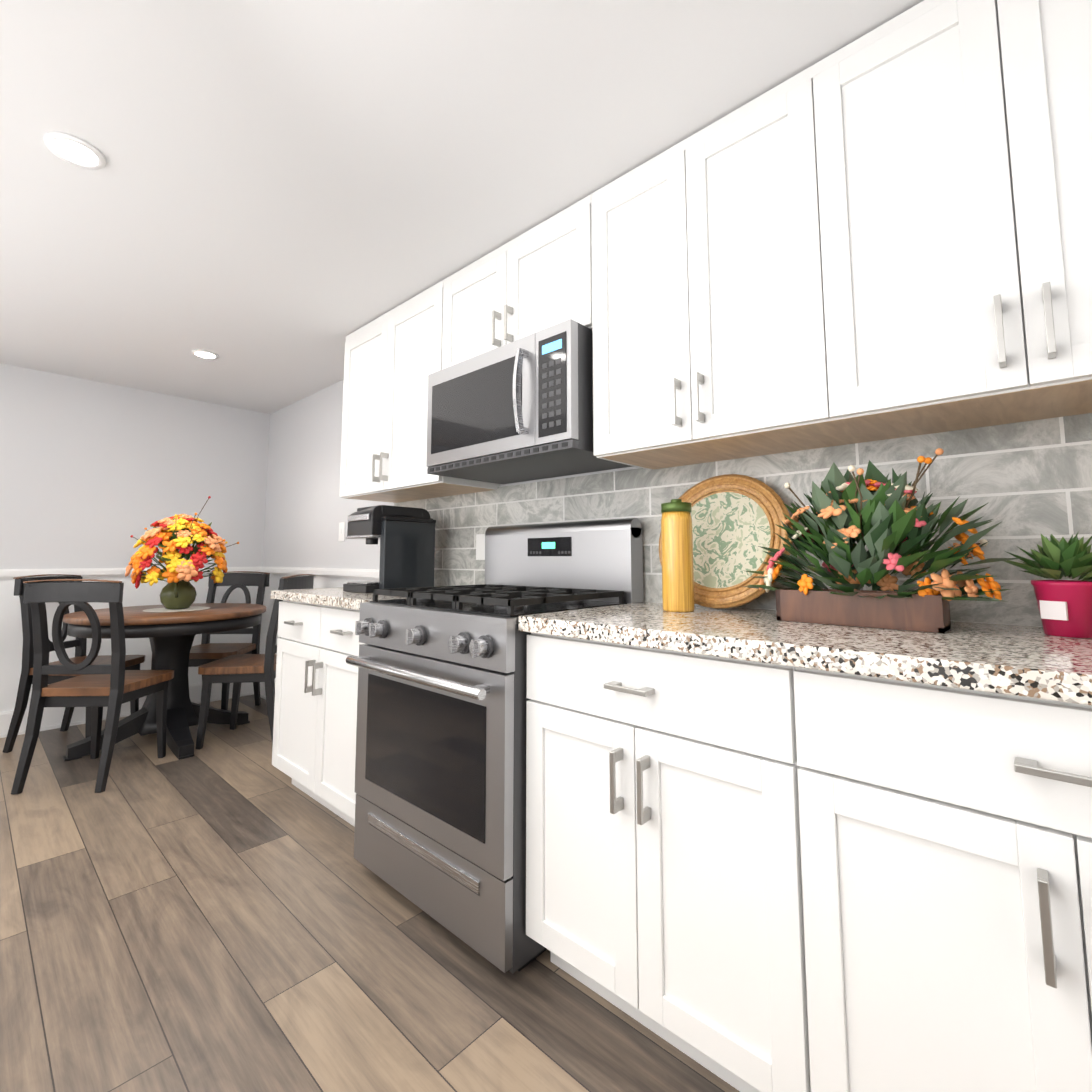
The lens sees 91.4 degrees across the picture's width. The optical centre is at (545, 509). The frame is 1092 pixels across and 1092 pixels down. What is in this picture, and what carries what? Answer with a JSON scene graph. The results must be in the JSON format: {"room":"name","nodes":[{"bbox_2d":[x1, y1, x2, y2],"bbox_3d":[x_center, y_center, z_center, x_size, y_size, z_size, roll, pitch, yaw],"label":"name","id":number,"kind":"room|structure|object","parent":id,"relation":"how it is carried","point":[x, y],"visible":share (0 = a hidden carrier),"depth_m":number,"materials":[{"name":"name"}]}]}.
{"room":"kitchen","nodes":[
{"label":"kitchen","id":0,"kind":"room"},
{"bbox_2d":[0,363,269,711],"bbox_3d":[-3.593,0.212,3.029,0.100,2.269,3.900,-5,-7,42],"label":"wall","id":1,"kind":"structure","parent":0,"point":[94,474],"depth_m":3.66,"materials":[{"name":"paint"}]},
{"bbox_2d":[0,682,253,737],"bbox_3d":[-3.536,1.265,2.899,0.028,0.147,3.670,-5,-7,42],"label":"baseboard","id":2,"kind":"structure","parent":1,"relation":"attached to","point":[52,717],"depth_m":3.45,"materials":[{"name":"white wood"}]},
{"bbox_2d":[0,567,259,578],"bbox_3d":[-2.967,0.427,3.600,0.024,0.057,1.985,-5,-7,42],"label":"trim","id":3,"kind":"structure","parent":1,"relation":"attached to","point":[84,572],"depth_m":3.51,"materials":[{"name":"white wood"}]},
{"bbox_2d":[0,694,739,1091],"bbox_3d":[-1.708,1.212,1.196,5.220,0.060,3.900,-5,-7,42],"label":"floor","id":4,"kind":"structure","parent":0,"point":[222,910],"depth_m":1.41,"materials":[{"name":"brown wood"}]},
{"bbox_2d":[3,574,144,752],"bbox_3d":[-2.779,0.879,3.186,0.513,0.973,0.440,0,-5,-2],"label":"chair","id":5,"kind":"object","parent":4,"relation":"on","point":[132,662],"visible":0.54,"depth_m":3.01,"materials":[{"name":"brown wood"}]},
{"bbox_2d":[11,579,173,793],"bbox_3d":[-2.236,0.833,2.689,0.440,0.973,0.513,0,-5,-2],"label":"chair","id":6,"kind":"object","parent":4,"relation":"on","point":[114,686],"visible":1,"depth_m":2.53,"materials":[{"name":"brown wood"}]},
{"bbox_2d":[62,603,265,760],"bbox_3d":[-2.258,0.986,3.198,1.000,0.756,1.000,-5,-7,42],"label":"dining table","id":7,"kind":"object","parent":4,"relation":"on","point":[170,635],"visible":0.73,"depth_m":3.03,"materials":[{"name":"brown wood"}]},
{"bbox_2d":[143,606,209,611],"bbox_3d":[-2.245,0.609,3.248,0.340,0.003,0.340,-5,-7,42],"label":"placemat","id":8,"kind":"object","parent":7,"relation":"on","point":[193,608],"visible":0.92,"depth_m":3.21,"materials":[{"name":"white fabric"}]},
{"bbox_2d":[125,496,238,608],"bbox_3d":[-2.216,0.264,3.301,0.580,0.693,0.597,-5,-7,42],"label":"flowers","id":9,"kind":"object","parent":7,"relation":"on","point":[182,559],"visible":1,"depth_m":3.16,"materials":[{"name":"yellow plant"}]},
{"bbox_2d":[189,571,269,709],"bbox_3d":[-2.280,0.929,3.727,0.440,0.973,0.513,0,-5,-2],"label":"chair","id":10,"kind":"object","parent":4,"relation":"on","point":[205,651],"visible":0.54,"depth_m":3.87,"materials":[{"name":"brown wood"}]},
{"bbox_2d":[195,574,315,749],"bbox_3d":[-1.737,0.883,3.229,0.513,0.973,0.440,0,-5,-2],"label":"chair","id":11,"kind":"object","parent":4,"relation":"on","point":[236,670],"visible":0.52,"depth_m":3.05,"materials":[{"name":"brown wood"}]},
{"bbox_2d":[272,600,364,826],"bbox_3d":[-0.752,0.855,2.419,0.892,0.875,0.657,-5,-7,42],"label":"base cabinet","id":12,"kind":"object","parent":4,"relation":"on","point":[315,725],"visible":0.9,"depth_m":2.21,"materials":[{"name":"white wood"}]},
{"bbox_2d":[271,587,1091,705],"bbox_3d":[0.031,0.333,1.743,3.082,0.040,0.634,-5,-7,42],"label":"countertop","id":13,"kind":"structure","parent":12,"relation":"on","point":[1037,662],"depth_m":1.00,"materials":[{"name":"stone"}]},
{"bbox_2d":[343,505,435,592],"bbox_3d":[-0.733,0.188,2.519,0.264,0.390,0.342,-5,-7,42],"label":"coffee maker","id":14,"kind":"object","parent":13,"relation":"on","point":[405,536],"visible":0.92,"depth_m":2.43,"materials":[{"name":"black plastic"}]},
{"bbox_2d":[661,499,694,611],"bbox_3d":[0.383,0.133,1.554,0.090,0.323,0.090,-5,-7,42],"label":"pasta jar","id":15,"kind":"object","parent":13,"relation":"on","point":[677,558],"visible":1,"depth_m":1.52,"materials":[{"name":"clear glass"}]},
{"bbox_2d":[659,474,792,608],"bbox_3d":[0.530,0.092,1.622,0.420,0.410,0.120,-5,-7,42],"label":"decorative plate","id":16,"kind":"object","parent":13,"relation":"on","point":[736,518],"visible":0.6,"depth_m":1.60,"materials":[{"name":"wood"},{"name":"patterned ceramic"}]},
{"bbox_2d":[742,448,1020,632],"bbox_3d":[0.727,0.070,1.235,0.564,0.389,0.292,-5,-7,42],"label":"flower box","id":17,"kind":"object","parent":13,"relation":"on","point":[883,519],"visible":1,"depth_m":1.18,"materials":[{"name":"brown wood"}]},
{"bbox_2d":[1003,533,1091,637],"bbox_3d":[1.030,0.146,1.058,0.202,0.205,0.206,-5,-7,42],"label":"plant pot","id":18,"kind":"object","parent":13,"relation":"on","point":[1065,608],"visible":0.98,"depth_m":1.03,"materials":[{"name":"red"}]},
{"bbox_2d":[346,518,643,972],"bbox_3d":[-0.182,0.634,1.831,0.760,1.208,0.722,-5,-7,42],"label":"range","id":19,"kind":"object","parent":4,"relation":"on","point":[440,802],"visible":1,"depth_m":1.57,"materials":[{"name":"grey metal"}]},
{"bbox_2d":[526,633,810,1091],"bbox_3d":[0.392,0.758,1.372,0.679,0.875,0.657,-5,-7,42],"label":"base cabinet","id":20,"kind":"object","parent":4,"relation":"on","point":[664,895],"visible":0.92,"depth_m":1.10,"materials":[{"name":"white wood"}]},
{"bbox_2d":[793,667,1091,1091],"bbox_3d":[0.904,0.715,0.902,0.712,0.875,0.657,-5,-7,42],"label":"base cabinet","id":21,"kind":"object","parent":4,"relation":"on","point":[946,845],"visible":0.92,"depth_m":0.81,"materials":[{"name":"white wood"}]},
{"bbox_2d":[260,380,638,680],"bbox_3d":[-0.386,0.178,2.662,5.120,2.269,0.100,-5,-7,42],"label":"wall","id":22,"kind":"structure","parent":0,"point":[308,509],"depth_m":3.84,"materials":[{"name":"paint"}]},
{"bbox_2d":[253,681,274,699],"bbox_3d":[-1.579,1.328,3.571,1.934,0.147,0.028,-5,-7,42],"label":"baseboard","id":23,"kind":"structure","parent":22,"relation":"attached to","point":[262,684],"depth_m":4.12,"materials":[{"name":"white"}]},
{"bbox_2d":[260,567,378,579],"bbox_3d":[-1.578,0.432,3.655,1.934,0.057,0.024,-5,-7,42],"label":"trim","id":24,"kind":"structure","parent":22,"relation":"attached to","point":[318,572],"depth_m":3.53,"materials":[{"name":"white wood"}]},
{"bbox_2d":[338,522,344,540],"bbox_3d":[-1.324,0.145,3.454,0.075,0.120,0.010,-5,-7,42],"label":"switch plate","id":25,"kind":"object","parent":22,"relation":"attached to","point":[341,531],"visible":1,"depth_m":3.45,"materials":[{"name":"white plastic"}]},
{"bbox_2d":[339,280,498,502],"bbox_3d":[-0.664,-0.513,2.655,0.874,0.880,0.377,-5,-7,42],"label":"upper cabinet","id":26,"kind":"object","parent":22,"relation":"attached to","point":[392,359],"visible":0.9,"depth_m":2.51,"materials":[{"name":"white wood"}]},
{"bbox_2d":[442,194,591,368],"bbox_3d":[-0.047,-0.781,2.111,0.799,0.447,0.377,-5,-7,42],"label":"upper cabinet","id":27,"kind":"object","parent":22,"relation":"attached to","point":[535,279],"visible":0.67,"depth_m":1.95,"materials":[{"name":"white wood"}]},
{"bbox_2d":[426,319,632,483],"bbox_3d":[-0.080,-0.356,2.034,0.758,0.407,0.476,-5,-7,42],"label":"microwave","id":28,"kind":"object","parent":22,"relation":"attached to","point":[520,410],"visible":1,"depth_m":1.84,"materials":[{"name":"grey metal"}]},
{"bbox_2d":[591,48,890,469],"bbox_3d":[0.532,-0.613,1.586,0.736,0.879,0.338,-5,-7,42],"label":"upper cabinet","id":29,"kind":"object","parent":22,"relation":"attached to","point":[725,285],"depth_m":1.41,"materials":[{"name":"white wood"}]},
{"bbox_2d":[394,413,1091,626],"bbox_3d":[0.262,0.124,1.992,3.052,0.533,0.012,-5,-7,42],"label":"backsplash","id":30,"kind":"structure","parent":22,"relation":"attached to","point":[1029,482],"depth_m":1.36,"materials":[{"name":"tile"}]},
{"bbox_2d":[476,534,484,559],"bbox_3d":[-0.300,0.177,2.493,0.075,0.120,0.008,-5,-7,42],"label":"outlet","id":31,"kind":"object","parent":30,"relation":"attached to","point":[480,546],"visible":0.64,"depth_m":2.49,"materials":[{"name":"white plastic"}]},
{"bbox_2d":[843,0,1091,438],"bbox_3d":[0.995,-0.652,1.163,0.760,0.879,0.338,-5,-7,42],"label":"upper cabinet","id":32,"kind":"object","parent":22,"relation":"attached to","point":[883,231],"depth_m":1.07,"materials":[{"name":"white wood"}]},
{"bbox_2d":[0,0,923,413],"bbox_3d":[-1.708,-1.107,1.411,5.220,0.060,3.900,-5,-7,42],"label":"ceiling","id":33,"kind":"structure","parent":0,"point":[272,204],"depth_m":1.55,"materials":[{"name":"white paint"}]},
{"bbox_2d":[43,132,105,169],"bbox_3d":[-1.390,-1.056,1.576,0.140,0.009,0.140,-5,-7,42],"label":"recessed light","id":34,"kind":"object","parent":33,"relation":"in","point":[74,150],"visible":0.96,"depth_m":1.57,"materials":[{"name":"white plastic"}]},
{"bbox_2d":[191,349,218,359],"bbox_3d":[-2.008,-0.911,3.143,0.140,0.009,0.140,-5,-7,42],"label":"recessed light","id":35,"kind":"object","parent":33,"relation":"in","point":[204,354],"visible":1,"depth_m":3.14,"materials":[{"name":"white plastic"}]}
]}

